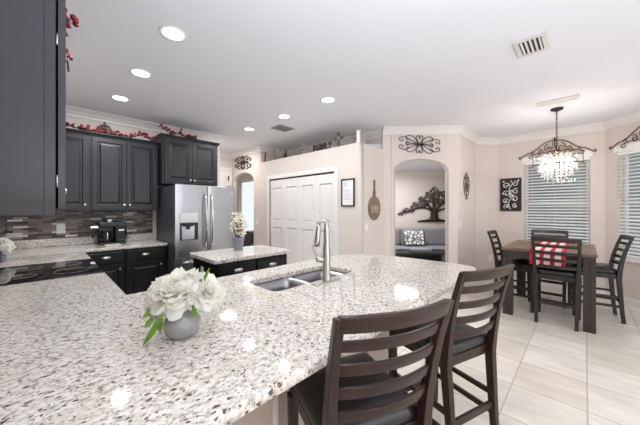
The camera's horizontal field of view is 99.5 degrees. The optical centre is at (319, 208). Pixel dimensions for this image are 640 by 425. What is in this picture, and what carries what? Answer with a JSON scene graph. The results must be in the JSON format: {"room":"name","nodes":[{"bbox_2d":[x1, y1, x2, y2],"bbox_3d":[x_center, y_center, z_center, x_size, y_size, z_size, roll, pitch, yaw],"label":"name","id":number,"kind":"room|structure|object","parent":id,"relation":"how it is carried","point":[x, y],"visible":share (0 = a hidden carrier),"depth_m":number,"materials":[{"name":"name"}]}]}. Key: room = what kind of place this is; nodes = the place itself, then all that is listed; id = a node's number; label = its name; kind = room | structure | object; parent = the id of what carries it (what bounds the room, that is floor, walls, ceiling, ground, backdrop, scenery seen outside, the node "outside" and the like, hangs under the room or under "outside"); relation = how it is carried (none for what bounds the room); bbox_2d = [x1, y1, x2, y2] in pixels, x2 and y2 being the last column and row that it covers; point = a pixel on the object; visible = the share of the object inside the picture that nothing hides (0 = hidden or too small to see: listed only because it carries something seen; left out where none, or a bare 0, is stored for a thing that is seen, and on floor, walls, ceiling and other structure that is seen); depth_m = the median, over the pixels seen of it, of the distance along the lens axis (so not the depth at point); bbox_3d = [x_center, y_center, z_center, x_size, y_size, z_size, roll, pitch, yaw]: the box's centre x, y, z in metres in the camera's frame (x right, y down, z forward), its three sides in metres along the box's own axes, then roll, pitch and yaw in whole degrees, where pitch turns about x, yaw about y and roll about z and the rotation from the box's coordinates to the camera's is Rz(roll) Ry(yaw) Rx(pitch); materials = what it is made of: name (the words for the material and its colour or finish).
{"room":"kitchen","nodes":[
{"label":"kitchen","id":0,"kind":"room"},
{"bbox_2d":[66,116,219,239],"bbox_3d":[-2.885,0.029,4.144,0.120,2.743,2.750,0,0,44],"label":"wall","id":1,"kind":"structure","parent":0,"point":[93,124],"depth_m":4.07,"materials":[{"name":"beige"}]},
{"bbox_2d":[56,128,89,210],"bbox_3d":[-3.237,-0.482,3.428,0.374,1.015,0.475,0,0,44],"label":"upper cabinet","id":2,"kind":"object","parent":1,"relation":"attached to","point":[77,141],"visible":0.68,"depth_m":3.40,"materials":[{"name":"black wood"}]},
{"bbox_2d":[7,210,152,240],"bbox_3d":[-3.182,0.205,3.746,0.010,0.360,1.524,0,0,44],"label":"backsplash","id":3,"kind":"structure","parent":1,"relation":"attached to","point":[77,223],"depth_m":3.62,"materials":[{"name":"tile"}]},
{"bbox_2d":[56,224,64,233],"bbox_3d":[-3.376,0.265,3.533,0.008,0.118,0.085,0,0,44],"label":"wall outlet","id":4,"kind":"object","parent":3,"relation":"attached to","point":[60,228],"visible":1,"depth_m":3.53,"materials":[{"name":"white plastic"}]},
{"bbox_2d":[90,131,158,209],"bbox_3d":[-2.786,-0.482,3.889,0.374,1.015,0.814,0,0,44],"label":"upper cabinet","id":5,"kind":"object","parent":1,"relation":"attached to","point":[123,170],"visible":0.97,"depth_m":3.73,"materials":[{"name":"black wood"}]},
{"bbox_2d":[96,122,112,133],"bbox_3d":[-2.987,-1.095,3.760,0.222,0.211,0.222,0,0,44],"label":"cloche","id":6,"kind":"object","parent":5,"relation":"on","point":[104,124],"visible":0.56,"depth_m":3.75,"materials":[{"name":"grey metal"}]},
{"bbox_2d":[66,121,155,140],"bbox_3d":[-2.865,-1.059,3.635,1.167,0.150,0.124,0,0,-45],"label":"garland","id":7,"kind":"object","parent":5,"relation":"on","point":[81,127],"visible":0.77,"depth_m":3.63,"materials":[{"name":"red"}]},
{"bbox_2d":[66,105,221,142],"bbox_3d":[0.023,-1.286,1.383,7.900,0.115,2.630,0,0,44],"label":"trim","id":8,"kind":"structure","parent":1,"relation":"attached to","point":[72,111],"depth_m":4.04,"materials":[{"name":"white"}]},
{"bbox_2d":[151,133,219,185],"bbox_3d":[-2.166,-0.728,4.398,0.550,0.725,0.898,0,0,44],"label":"upper cabinet","id":9,"kind":"object","parent":1,"relation":"attached to","point":[188,161],"visible":0.93,"depth_m":4.17,"materials":[{"name":"black wood"}]},
{"bbox_2d":[158,122,196,138],"bbox_3d":[-2.143,-1.181,4.122,0.550,0.183,0.114,0,0,-42],"label":"garland","id":10,"kind":"object","parent":9,"relation":"on","point":[161,125],"visible":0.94,"depth_m":4.08,"materials":[{"name":"red"}]},
{"bbox_2d":[220,157,231,167],"bbox_3d":[-2.550,0.029,6.403,0.120,2.743,1.190,0,0,44],"label":"wall","id":11,"kind":"structure","parent":0,"point":[224,162],"depth_m":6.60,"materials":[{"name":"beige"}]},
{"bbox_2d":[220,167,231,186],"bbox_3d":[-2.474,0.203,6.363,0.045,2.394,0.860,0,0,44],"label":"door","id":12,"kind":"structure","parent":11,"relation":"in","point":[225,173],"depth_m":6.56,"materials":[{"name":"white"}]},
{"bbox_2d":[238,174,253,225],"bbox_3d":[-1.476,0.029,9.360,5.200,2.743,0.120,0,0,44],"label":"wall","id":13,"kind":"structure","parent":0,"point":[247,177],"depth_m":11.10,"materials":[{"name":"beige"}]},
{"bbox_2d":[241,180,253,226],"bbox_3d":[-2.648,0.090,10.572,1.670,2.380,0.045,0,0,44],"label":"window","id":14,"kind":"structure","parent":13,"relation":"attached to","point":[250,180],"depth_m":11.12,"materials":[{"name":"white"}]},
{"bbox_2d":[265,152,288,179],"bbox_3d":[-1.010,0.029,6.205,0.120,2.743,0.660,0,0,44],"label":"wall","id":15,"kind":"structure","parent":0,"point":[268,157],"depth_m":6.03,"materials":[{"name":"beige"}]},
{"bbox_2d":[232,142,363,254],"bbox_3d":[-0.746,0.029,5.415,3.840,2.743,0.140,0,0,44],"label":"wall","id":16,"kind":"structure","parent":0,"point":[349,159],"depth_m":4.47,"materials":[{"name":"beige paint"}]},
{"bbox_2d":[235,156,250,168],"bbox_3d":[-1.808,-1.070,6.332,0.731,0.332,0.038,0,0,44],"label":"plaque","id":17,"kind":"object","parent":16,"relation":"attached to","point":[241,162],"visible":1,"depth_m":6.32,"materials":[{"name":"grey metal"}]},
{"bbox_2d":[220,145,267,158],"bbox_3d":[-1.981,-1.286,5.952,1.325,0.115,1.100,0,0,44],"label":"trim","id":18,"kind":"structure","parent":16,"relation":"attached to","point":[259,148],"depth_m":6.20,"materials":[{"name":"white"}]},
{"bbox_2d":[267,166,337,277],"bbox_3d":[-0.389,0.363,4.998,1.935,2.074,0.078,0,0,44],"label":"door","id":19,"kind":"structure","parent":16,"relation":"in","point":[295,208],"depth_m":4.95,"materials":[{"name":"white wood"}]},
{"bbox_2d":[300,143,307,153],"bbox_3d":[-0.300,-1.096,4.986,0.200,0.220,0.060,0,0,44],"label":"cross","id":20,"kind":"object","parent":16,"relation":"on","point":[303,144],"visible":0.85,"depth_m":4.97,"materials":[{"name":"brown wood"}]},
{"bbox_2d":[313,141,331,151],"bbox_3d":[0.029,-1.054,4.671,0.460,0.136,0.050,0,0,44],"label":"word sign","id":21,"kind":"object","parent":16,"relation":"on","point":[322,146],"visible":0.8,"depth_m":4.65,"materials":[{"name":"black wood"}]},
{"bbox_2d":[266,128,382,155],"bbox_3d":[-0.030,-1.286,5.261,2.600,0.115,0.640,0,0,44],"label":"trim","id":22,"kind":"structure","parent":16,"relation":"attached to","point":[377,133],"depth_m":5.36,"materials":[{"name":"white"}]},
{"bbox_2d":[334,132,342,146],"bbox_3d":[0.301,-1.111,4.398,0.190,0.250,0.060,0,0,44],"label":"cross","id":23,"kind":"object","parent":16,"relation":"on","point":[339,137],"visible":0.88,"depth_m":4.38,"materials":[{"name":"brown wood"}]},
{"bbox_2d":[341,178,354,205],"bbox_3d":[0.426,-0.245,4.154,0.254,0.424,0.022,0,0,44],"label":"framed notice","id":24,"kind":"object","parent":16,"relation":"attached to","point":[347,185],"visible":1,"depth_m":4.15,"materials":[{"name":"paper"}]},
{"bbox_2d":[356,130,360,142],"bbox_3d":[0.580,-1.083,4.090,0.064,0.193,0.064,0,0,44],"label":"pillar candle","id":25,"kind":"object","parent":16,"relation":"on","point":[357,131],"visible":0.86,"depth_m":4.07,"materials":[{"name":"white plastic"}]},
{"bbox_2d":[230,331,388,424],"bbox_3d":[-0.445,0.963,1.561,0.740,0.874,2.230,0,0,44],"label":"wall","id":26,"kind":"structure","parent":0,"point":[260,415],"depth_m":1.29,"materials":[{"name":"beige paint"}]},
{"bbox_2d":[0,254,475,424],"bbox_3d":[-0.370,0.505,1.933,2.008,0.038,2.863,0,0,44],"label":"countertop","id":27,"kind":"structure","parent":26,"relation":"on","point":[73,352],"depth_m":0.98,"materials":[{"name":"stone"}]},
{"bbox_2d":[163,309,200,340],"bbox_3d":[-0.525,0.424,1.034,0.131,0.124,0.131,0,0,44],"label":"vase","id":28,"kind":"object","parent":27,"relation":"on","point":[185,327],"visible":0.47,"depth_m":0.99,"materials":[{"name":"grey ceramic"}]},
{"bbox_2d":[143,267,226,345],"bbox_3d":[-0.516,0.346,1.038,0.301,0.245,0.214,0,0,-14],"label":"flower bouquet","id":29,"kind":"object","parent":28,"relation":"in","point":[169,296],"visible":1,"depth_m":0.98,"materials":[{"name":"white plant"}]},
{"bbox_2d":[255,270,344,290],"bbox_3d":[-0.114,0.619,1.961,0.371,0.187,0.791,0,0,44],"label":"sink","id":30,"kind":"object","parent":27,"relation":"in","point":[281,284],"visible":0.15,"depth_m":2.04,"materials":[{"name":"silver metal"}]},
{"bbox_2d":[312,219,339,284],"bbox_3d":[0.029,0.277,1.825,0.106,0.419,0.250,0,0,44],"label":"faucet","id":31,"kind":"object","parent":27,"relation":"on","point":[325,259],"visible":1,"depth_m":1.79,"materials":[{"name":"silver metal"}]},
{"bbox_2d":[270,396,277,424],"bbox_3d":[-0.212,0.963,1.256,0.020,0.874,0.030,0,0,44],"label":"trim","id":32,"kind":"structure","parent":26,"relation":"attached to","point":[273,402],"depth_m":1.25,"materials":[{"name":"beige"}]},
{"bbox_2d":[289,135,394,255],"bbox_3d":[0.235,0.029,5.532,2.800,2.743,0.120,0,0,44],"label":"wall","id":33,"kind":"structure","parent":0,"point":[375,140],"depth_m":4.55,"materials":[{"name":"beige"}]},
{"bbox_2d":[66,0,639,174],"bbox_3d":[-0.757,-1.393,4.804,14.200,0.100,6.710,0,0,44],"label":"ceiling","id":34,"kind":"structure","parent":0,"point":[241,64],"depth_m":2.54,"materials":[{"name":"white paint"}]},
{"bbox_2d":[110,95,129,101],"bbox_3d":[-2.431,-1.339,3.300,0.196,0.008,0.196,0,0,44],"label":"recessed light","id":35,"kind":"object","parent":34,"relation":"in","point":[115,97],"visible":1,"depth_m":3.30,"materials":[{"name":"white plastic"}]},
{"bbox_2d":[129,68,151,77],"bbox_3d":[-1.777,-1.339,2.688,0.196,0.008,0.196,0,0,44],"label":"recessed light","id":36,"kind":"object","parent":34,"relation":"in","point":[141,73],"visible":1,"depth_m":2.69,"materials":[{"name":"white plastic"}]},
{"bbox_2d":[158,25,186,41],"bbox_3d":[-1.126,-1.339,2.081,0.196,0.008,0.196,0,0,44],"label":"recessed light","id":37,"kind":"object","parent":34,"relation":"in","point":[172,33],"visible":1,"depth_m":2.07,"materials":[{"name":"white plastic"}]},
{"bbox_2d":[271,125,294,131],"bbox_3d":[-0.623,-1.337,4.526,0.260,0.012,0.304,0,0,44],"label":"ceiling vent","id":38,"kind":"object","parent":34,"relation":"in","point":[283,128],"visible":1,"depth_m":4.51,"materials":[{"name":"grey"}]},
{"bbox_2d":[277,114,290,118],"bbox_3d":[-0.525,-1.339,3.954,0.196,0.008,0.196,0,0,44],"label":"recessed light","id":39,"kind":"object","parent":34,"relation":"in","point":[281,116],"visible":1,"depth_m":3.94,"materials":[{"name":"white plastic"}]},
{"bbox_2d":[320,97,335,102],"bbox_3d":[0.097,-1.339,3.353,0.196,0.008,0.196,0,0,44],"label":"recessed light","id":40,"kind":"object","parent":34,"relation":"in","point":[324,99],"visible":1,"depth_m":3.35,"materials":[{"name":"white plastic"}]},
{"bbox_2d":[513,31,549,58],"bbox_3d":[1.739,-1.337,2.229,0.214,0.012,0.300,0,0,44],"label":"ceiling vent","id":41,"kind":"object","parent":34,"relation":"in","point":[537,43],"visible":1,"depth_m":2.21,"materials":[{"name":"white"}]},
{"bbox_2d":[536,94,579,106],"bbox_3d":[2.954,-1.337,3.371,0.400,0.012,0.164,0,0,44],"label":"ceiling vent","id":42,"kind":"object","parent":34,"relation":"in","point":[573,97],"visible":1,"depth_m":3.35,"materials":[{"name":"white"}]},
{"bbox_2d":[532,107,584,183],"bbox_3d":[3.184,-0.839,3.642,0.536,1.007,0.536,0,0,31],"label":"chandelier","id":43,"kind":"object","parent":34,"relation":"hanging from","point":[545,163],"visible":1,"depth_m":3.59,"materials":[{"name":"glass"}]},
{"bbox_2d":[360,130,366,143],"bbox_3d":[0.740,0.029,6.080,0.120,2.743,2.840,0,0,0],"label":"wall","id":44,"kind":"structure","parent":0,"point":[363,133],"depth_m":4.66,"materials":[{"name":"beige"}]},
{"bbox_2d":[364,144,383,254],"bbox_3d":[0.837,0.207,4.374,0.120,2.385,0.625,0,0,44],"label":"wall","id":45,"kind":"structure","parent":0,"point":[373,156],"depth_m":4.30,"materials":[{"name":"beige"}]},
{"bbox_2d":[368,180,380,219],"bbox_3d":[0.864,-0.137,4.295,0.028,0.644,0.330,0,0,44],"label":"wooden paddle","id":46,"kind":"object","parent":45,"relation":"attached to","point":[374,207],"visible":1,"depth_m":4.28,"materials":[{"name":"brown wood"}]},
{"bbox_2d":[367,144,444,170],"bbox_3d":[2.700,-1.060,6.060,3.900,0.080,2.880,0,0,0],"label":"ceiling","id":47,"kind":"structure","parent":0,"point":[414,165],"depth_m":6.58,"materials":[{"name":"white paint"}]},
{"bbox_2d":[382,130,456,293],"bbox_3d":[1.660,0.029,4.571,1.215,2.743,0.150,0,0,4],"label":"wall","id":48,"kind":"structure","parent":0,"point":[446,157],"depth_m":4.50,"materials":[{"name":"beige paint"}]},
{"bbox_2d":[399,135,439,153],"bbox_3d":[1.647,-1.062,4.482,0.663,0.320,0.028,0,0,4],"label":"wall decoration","id":49,"kind":"object","parent":48,"relation":"attached to","point":[415,143],"visible":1,"depth_m":4.48,"materials":[{"name":"grey metal"}]},
{"bbox_2d":[383,111,639,144],"bbox_3d":[3.870,-1.286,3.804,5.536,0.115,1.969,0,0,33],"label":"trim","id":50,"kind":"structure","parent":48,"relation":"attached to","point":[461,130],"depth_m":4.47,"materials":[{"name":"white"}]},
{"bbox_2d":[395,175,444,228],"bbox_3d":[2.715,0.029,7.460,3.870,2.743,0.120,0,0,0],"label":"wall","id":51,"kind":"structure","parent":0,"point":[408,188],"depth_m":7.40,"materials":[{"name":"beige"}]},
{"bbox_2d":[395,171,444,174],"bbox_3d":[2.650,-0.963,7.357,3.700,0.115,0.085,0,0,0],"label":"trim","id":52,"kind":"structure","parent":51,"relation":"attached to","point":[396,172],"depth_m":7.36,"materials":[{"name":"white"}]},
{"bbox_2d":[398,186,444,221],"bbox_3d":[2.909,-0.123,7.376,1.612,0.976,0.156,0,0,0],"label":"wall art","id":53,"kind":"object","parent":51,"relation":"attached to","point":[434,210],"visible":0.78,"depth_m":7.37,"materials":[{"name":"grey metal"}]},
{"bbox_2d":[457,134,475,267],"bbox_3d":[2.584,0.029,4.874,0.120,2.743,1.047,0,0,44],"label":"wall","id":54,"kind":"structure","parent":0,"point":[466,150],"depth_m":4.80,"materials":[{"name":"beige"}]},
{"bbox_2d":[463,172,469,199],"bbox_3d":[2.571,-0.399,4.745,0.042,0.483,0.314,0,0,44],"label":"medallion","id":55,"kind":"object","parent":54,"relation":"attached to","point":[466,189],"visible":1,"depth_m":4.74,"materials":[{"name":"grey"}]},
{"bbox_2d":[476,145,497,269],"bbox_3d":[3.214,0.029,5.286,0.454,2.743,0.120,0,0,-5],"label":"wall","id":56,"kind":"structure","parent":0,"point":[486,155],"depth_m":5.22,"materials":[{"name":"beige"}]},
{"bbox_2d":[397,281,639,424],"bbox_3d":[0.672,1.450,6.266,14.200,0.100,11.100,0,0,44],"label":"floor","id":57,"kind":"structure","parent":0,"point":[549,372],"depth_m":2.37,"materials":[{"name":"tile"}]},
{"bbox_2d":[0,259,103,285],"bbox_3d":[-2.111,0.928,2.135,0.745,0.903,0.651,0,0,44],"label":"cooktop","id":58,"kind":"object","parent":57,"relation":"on","point":[13,275],"visible":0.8,"depth_m":2.06,"materials":[{"name":"black glass"}]},
{"bbox_2d":[86,249,124,292],"bbox_3d":[-2.877,0.962,3.569,0.688,0.876,0.400,0,0,44],"label":"base cabinet","id":59,"kind":"object","parent":57,"relation":"on","point":[112,262],"visible":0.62,"depth_m":3.41,"materials":[{"name":"black wood"}]},
{"bbox_2d":[125,246,165,294],"bbox_3d":[-2.569,0.962,3.884,0.688,0.876,0.478,0,0,44],"label":"base cabinet","id":60,"kind":"object","parent":57,"relation":"on","point":[142,265],"visible":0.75,"depth_m":3.64,"materials":[{"name":"black wood"}]},
{"bbox_2d":[157,183,235,275],"bbox_3d":[-1.933,0.510,4.275,0.938,1.720,0.900,0,0,44],"label":"refrigerator","id":61,"kind":"object","parent":57,"relation":"on","point":[190,218],"visible":0.71,"depth_m":3.91,"materials":[{"name":"grey metal"}]},
{"bbox_2d":[193,254,286,277],"bbox_3d":[-0.875,0.962,3.062,0.626,0.876,0.856,0,0,44],"label":"kitchen island","id":62,"kind":"object","parent":57,"relation":"on","point":[231,268],"visible":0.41,"depth_m":2.80,"materials":[{"name":"black wood"}]},
{"bbox_2d":[190,245,289,263],"bbox_3d":[-0.888,0.505,3.082,0.640,0.038,0.925,0,0,44],"label":"island countertop","id":63,"kind":"structure","parent":62,"relation":"on","point":[219,256],"depth_m":2.93,"materials":[{"name":"stone"}]},
{"bbox_2d":[232,237,244,250],"bbox_3d":[-0.955,0.411,3.171,0.140,0.150,0.140,0,0,44],"label":"vase","id":64,"kind":"object","parent":63,"relation":"on","point":[238,243],"visible":0.95,"depth_m":3.12,"materials":[{"name":"ceramic"}]},
{"bbox_2d":[229,212,248,237],"bbox_3d":[-0.954,0.239,3.154,0.230,0.395,0.178,0,0,1],"label":"flower bouquet","id":65,"kind":"object","parent":64,"relation":"in","point":[239,231],"visible":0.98,"depth_m":3.14,"materials":[{"name":"beige plant"}]},
{"bbox_2d":[243,230,253,246],"bbox_3d":[-1.649,1.018,7.396,1.140,0.765,0.471,0,0,44],"label":"sideboard","id":66,"kind":"object","parent":57,"relation":"on","point":[249,237],"visible":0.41,"depth_m":7.41,"materials":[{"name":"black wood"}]},
{"bbox_2d":[287,298,454,424],"bbox_3d":[0.159,0.856,1.085,0.452,1.088,0.589,0,0,-22],"label":"bar stool","id":67,"kind":"object","parent":57,"relation":"on","point":[355,389],"visible":0.95,"depth_m":0.90,"materials":[{"name":"brown wood"}]},
{"bbox_2d":[293,352,417,424],"bbox_3d":[0.128,0.767,1.162,0.432,0.084,0.423,0,0,-22],"label":"seat cushion","id":68,"kind":"object","parent":67,"relation":"on","point":[309,393],"depth_m":1.06,"materials":[{"name":"black leather"}]},
{"bbox_2d":[395,228,444,261],"bbox_3d":[2.390,0.955,6.905,2.200,0.890,0.850,0,0,0],"label":"sofa","id":69,"kind":"object","parent":57,"relation":"on","point":[434,238],"visible":0.34,"depth_m":7.00,"materials":[{"name":"grey fabric"}]},
{"bbox_2d":[395,228,399,244],"bbox_3d":[1.771,0.729,7.100,0.610,0.438,0.200,0,0,0],"label":"cushion","id":70,"kind":"object","parent":69,"relation":"on","point":[397,231],"depth_m":7.00,"materials":[{"name":"grey fabric"}]},
{"bbox_2d":[395,245,405,248],"bbox_3d":[1.772,1.024,6.770,0.616,0.148,0.580,0,0,0],"label":"seat cushion","id":71,"kind":"object","parent":69,"relation":"on","point":[396,246],"depth_m":6.60,"materials":[{"name":"grey fabric"}]},
{"bbox_2d":[400,228,423,244],"bbox_3d":[2.391,0.729,7.100,0.610,0.438,0.200,0,0,0],"label":"cushion","id":72,"kind":"object","parent":69,"relation":"on","point":[402,242],"depth_m":7.01,"materials":[{"name":"grey fabric"}]},
{"bbox_2d":[404,230,424,245],"bbox_3d":[2.380,0.745,6.860,0.487,0.383,0.190,0,0,0],"label":"throw pillow","id":73,"kind":"object","parent":69,"relation":"on","point":[410,237],"visible":1,"depth_m":6.81,"materials":[{"name":"fabric"}]},
{"bbox_2d":[401,245,431,248],"bbox_3d":[2.392,1.024,6.770,0.616,0.148,0.580,0,0,0],"label":"seat cushion","id":74,"kind":"object","parent":69,"relation":"on","point":[407,246],"depth_m":6.78,"materials":[{"name":"grey fabric"}]},
{"bbox_2d":[423,228,444,244],"bbox_3d":[3.011,0.729,7.100,0.610,0.438,0.200,0,0,0],"label":"cushion","id":75,"kind":"object","parent":69,"relation":"on","point":[432,236],"depth_m":7.00,"materials":[{"name":"grey fabric"}]},
{"bbox_2d":[425,245,444,249],"bbox_3d":[3.012,1.024,6.770,0.616,0.148,0.580,0,0,0],"label":"seat cushion","id":76,"kind":"object","parent":69,"relation":"on","point":[430,246],"depth_m":6.78,"materials":[{"name":"grey fabric"}]},
{"bbox_2d":[395,249,444,261],"bbox_3d":[2.200,1.170,6.000,1.240,0.460,0.600,0,0,0],"label":"coffee table","id":77,"kind":"object","parent":57,"relation":"on","point":[436,254],"visible":0.26,"depth_m":6.07,"materials":[{"name":"black"}]},
{"bbox_2d":[408,248,431,251],"bbox_3d":[2.200,0.910,5.970,0.440,0.058,0.240,0,0,0],"label":"serving tray","id":78,"kind":"object","parent":77,"relation":"on","point":[409,249],"visible":1,"depth_m":5.87,"materials":[{"name":"grey"}]},
{"bbox_2d":[388,264,514,424],"bbox_3d":[0.783,0.856,1.651,0.452,1.088,0.589,0,0,-27],"label":"bar stool","id":79,"kind":"object","parent":57,"relation":"on","point":[462,342],"visible":0.76,"depth_m":1.51,"materials":[{"name":"brown wood"}]},
{"bbox_2d":[391,319,486,357],"bbox_3d":[0.745,0.767,1.725,0.432,0.084,0.423,0,0,-27],"label":"seat cushion","id":80,"kind":"object","parent":79,"relation":"on","point":[461,347],"depth_m":1.58,"materials":[{"name":"black leather"}]},
{"bbox_2d":[487,230,533,312],"bbox_3d":[2.802,0.871,3.974,0.589,1.058,0.452,0,0,44],"label":"dining chair","id":81,"kind":"object","parent":57,"relation":"on","point":[523,265],"visible":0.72,"depth_m":3.81,"materials":[{"name":"brown wood"}]},
{"bbox_2d":[498,258,532,268],"bbox_3d":[2.861,0.767,3.916,0.423,0.084,0.432,0,0,44],"label":"seat cushion","id":82,"kind":"object","parent":81,"relation":"on","point":[520,263],"depth_m":3.75,"materials":[{"name":"black leather"}]},
{"bbox_2d":[527,229,568,308],"bbox_3d":[3.476,0.871,4.133,0.452,1.058,0.589,0,0,44],"label":"dining chair","id":83,"kind":"object","parent":57,"relation":"on","point":[564,284],"visible":0.42,"depth_m":4.16,"materials":[{"name":"brown wood"}]},
{"bbox_2d":[501,240,597,333],"bbox_3d":[3.156,0.958,3.728,0.900,0.885,1.175,0,0,44],"label":"dining table","id":84,"kind":"object","parent":57,"relation":"on","point":[518,248],"visible":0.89,"depth_m":3.25,"materials":[{"name":"brown wood"}]},
{"bbox_2d":[529,241,569,266],"bbox_3d":[3.158,0.603,3.701,0.340,0.185,1.172,0,0,44],"label":"table runner","id":85,"kind":"object","parent":84,"relation":"on","point":[540,242],"visible":0.66,"depth_m":3.33,"materials":[{"name":"fabric"}]},
{"bbox_2d":[531,236,581,331],"bbox_3d":[2.924,0.871,3.348,0.452,1.058,0.589,0,0,44],"label":"dining chair","id":86,"kind":"object","parent":57,"relation":"on","point":[571,274],"visible":0.99,"depth_m":3.22,"materials":[{"name":"brown wood"}]},
{"bbox_2d":[537,266,576,277],"bbox_3d":[2.982,0.767,3.407,0.432,0.084,0.423,0,0,44],"label":"seat cushion","id":87,"kind":"object","parent":86,"relation":"on","point":[545,272],"depth_m":3.27,"materials":[{"name":"black leather"}]},
{"bbox_2d":[567,234,634,323],"bbox_3d":[3.655,0.871,3.545,0.589,1.058,0.452,0,0,36],"label":"dining chair","id":88,"kind":"object","parent":57,"relation":"on","point":[603,270],"visible":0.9,"depth_m":3.41,"materials":[{"name":"brown wood"}]},
{"bbox_2d":[567,263,616,274],"bbox_3d":[3.588,0.767,3.595,0.423,0.084,0.432,0,0,36],"label":"seat cushion","id":89,"kind":"object","parent":88,"relation":"on","point":[601,268],"depth_m":3.41,"materials":[{"name":"black leather"}]},
{"bbox_3d":[-2.720,0.962,2.682,0.860,0.876,0.621,0,0,44],"label":"base cabinet","id":90,"kind":"object","parent":57,"relation":"on","visible":0},
{"bbox_2d":[0,239,166,267],"bbox_3d":[-2.637,0.505,3.227,1.513,0.038,1.543,0,0,44],"label":"countertop","id":91,"kind":"structure","parent":90,"relation":"on","point":[38,255],"depth_m":3.06,"materials":[{"name":"stone"}]},
{"bbox_2d":[0,251,6,261],"bbox_3d":[-2.897,0.436,2.472,0.052,0.100,0.052,0,0,44],"label":"vase","id":92,"kind":"object","parent":91,"relation":"on","point":[3,257],"visible":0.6,"depth_m":2.46,"materials":[{"name":"ceramic"}]},
{"bbox_2d":[0,238,15,254],"bbox_3d":[-2.875,0.360,2.489,0.099,0.191,0.189,0,0,-32],"label":"flower bouquet","id":93,"kind":"object","parent":92,"relation":"in","point":[6,246],"visible":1,"depth_m":2.46,"materials":[{"name":"white plant"}]},
{"bbox_2d":[13,233,152,248],"bbox_3d":[-3.178,0.435,3.742,0.021,0.099,1.523,0,0,44],"label":"backsplash","id":94,"kind":"structure","parent":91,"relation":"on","point":[19,244],"depth_m":3.55,"materials":[{"name":"stone"}]},
{"bbox_2d":[90,219,128,244],"bbox_3d":[-2.880,0.314,3.742,0.303,0.345,0.484,0,0,32],"label":"coffee maker","id":95,"kind":"object","parent":91,"relation":"on","point":[110,231],"visible":0.99,"depth_m":3.69,"materials":[{"name":"black plastic"}]},
{"bbox_2d":[498,130,604,290],"bbox_3d":[4.005,0.029,4.797,1.430,2.743,0.140,0,0,44],"label":"wall","id":96,"kind":"structure","parent":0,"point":[511,224],"depth_m":4.59,"materials":[{"name":"beige paint"}]},
{"bbox_2d":[500,178,521,210],"bbox_3d":[3.580,-0.260,5.091,0.330,0.614,0.033,0,0,44],"label":"panel","id":97,"kind":"object","parent":96,"relation":"attached to","point":[510,188],"visible":1,"depth_m":5.08,"materials":[{"name":"black"}]},
{"bbox_2d":[522,150,592,244],"bbox_3d":[4.054,-0.095,4.675,0.920,1.680,0.089,0,0,44],"label":"window blind","id":98,"kind":"object","parent":96,"relation":"attached to","point":[587,154],"visible":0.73,"depth_m":4.63,"materials":[{"name":"white"}]},
{"bbox_2d":[525,160,589,243],"bbox_3d":[4.077,-0.040,4.699,0.920,1.620,0.160,0,0,44],"label":"window","id":99,"kind":"structure","parent":96,"relation":"attached to","point":[586,160],"depth_m":4.60,"materials":[{"name":"white"}]},
{"bbox_2d":[519,138,596,159],"bbox_3d":[4.021,-1.047,4.641,1.005,0.328,0.061,0,0,44],"label":"scroll","id":100,"kind":"object","parent":96,"relation":"attached to","point":[554,140],"visible":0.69,"depth_m":4.63,"materials":[{"name":"brown metal"}]},
{"bbox_2d":[605,121,639,300],"bbox_3d":[4.546,0.029,3.498,0.140,2.743,1.499,0,0,-1],"label":"wall","id":101,"kind":"structure","parent":0,"point":[630,277],"depth_m":4.08,"materials":[{"name":"beige paint"}]},
{"bbox_2d":[609,126,639,149],"bbox_3d":[4.444,-1.047,3.602,0.061,0.328,1.096,0,0,-1],"label":"scroll","id":102,"kind":"object","parent":101,"relation":"attached to","point":[636,137],"visible":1,"depth_m":3.88,"materials":[{"name":"brown metal"}]},
{"bbox_2d":[615,155,639,263],"bbox_3d":[4.525,-0.040,3.602,0.160,1.620,1.010,0,0,-1],"label":"window","id":103,"kind":"structure","parent":101,"relation":"in","point":[624,158],"depth_m":4.04,"materials":[{"name":"white"}]},
{"bbox_2d":[613,141,639,261],"bbox_3d":[4.492,-0.095,3.602,0.089,1.680,1.010,0,0,-1],"label":"window blind","id":104,"kind":"object","parent":103,"relation":"attached to","point":[631,148],"visible":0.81,"depth_m":3.93,"materials":[{"name":"white"}]},
{"bbox_3d":[-0.945,0.028,0.407,8.120,2.743,0.120,0,0,44],"label":"wall","id":105,"kind":"structure","parent":0,"visible":0},
{"bbox_2d":[0,217,6,244],"bbox_3d":[-2.313,0.255,1.837,3.876,0.460,0.010,0,0,44],"label":"backsplash","id":106,"kind":"structure","parent":105,"relation":"attached to","point":[3,220],"depth_m":2.94,"materials":[{"name":"tile"}]},
{"bbox_2d":[0,0,66,216],"bbox_3d":[-1.283,-0.481,1.102,0.625,1.018,0.398,0,0,44],"label":"upper cabinet","id":107,"kind":"object","parent":105,"relation":"attached to","point":[32,32],"visible":1,"depth_m":0.94,"materials":[{"name":"grey wood"}]},
{"bbox_3d":[-1.724,-0.481,1.530,0.600,1.018,0.393,0,0,44],"label":"upper cabinet","id":108,"kind":"object","parent":105,"relation":"attached to","visible":0},
{"bbox_2d":[66,8,79,71],"bbox_3d":[-1.448,-1.021,1.484,0.196,0.140,1.064,0,0,-42],"label":"garland","id":109,"kind":"object","parent":108,"relation":"on","point":[75,21],"visible":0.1,"depth_m":1.49,"materials":[{"name":"red"}]},
{"bbox_3d":[5.175,0.028,2.156,1.815,2.743,0.120,0,0,44],"label":"wall","id":110,"kind":"structure","parent":0,"visible":0},
{"bbox_2d":[464,278,639,308],"bbox_3d":[4.356,1.345,3.382,4.500,0.110,1.392,0,0,44],"label":"baseboard","id":111,"kind":"structure","parent":110,"relation":"attached to","point":[628,301],"depth_m":4.59,"materials":[{"name":"white"}]},
{"label":"outside","id":112,"kind":"structure","parent":0,"visible":0},
{"bbox_2d":[528,153,639,255],"bbox_3d":[5.555,-0.150,5.967,3.600,3.300,0.100,0,0,44],"label":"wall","id":113,"kind":"structure","parent":112,"point":[636,156],"depth_m":5.99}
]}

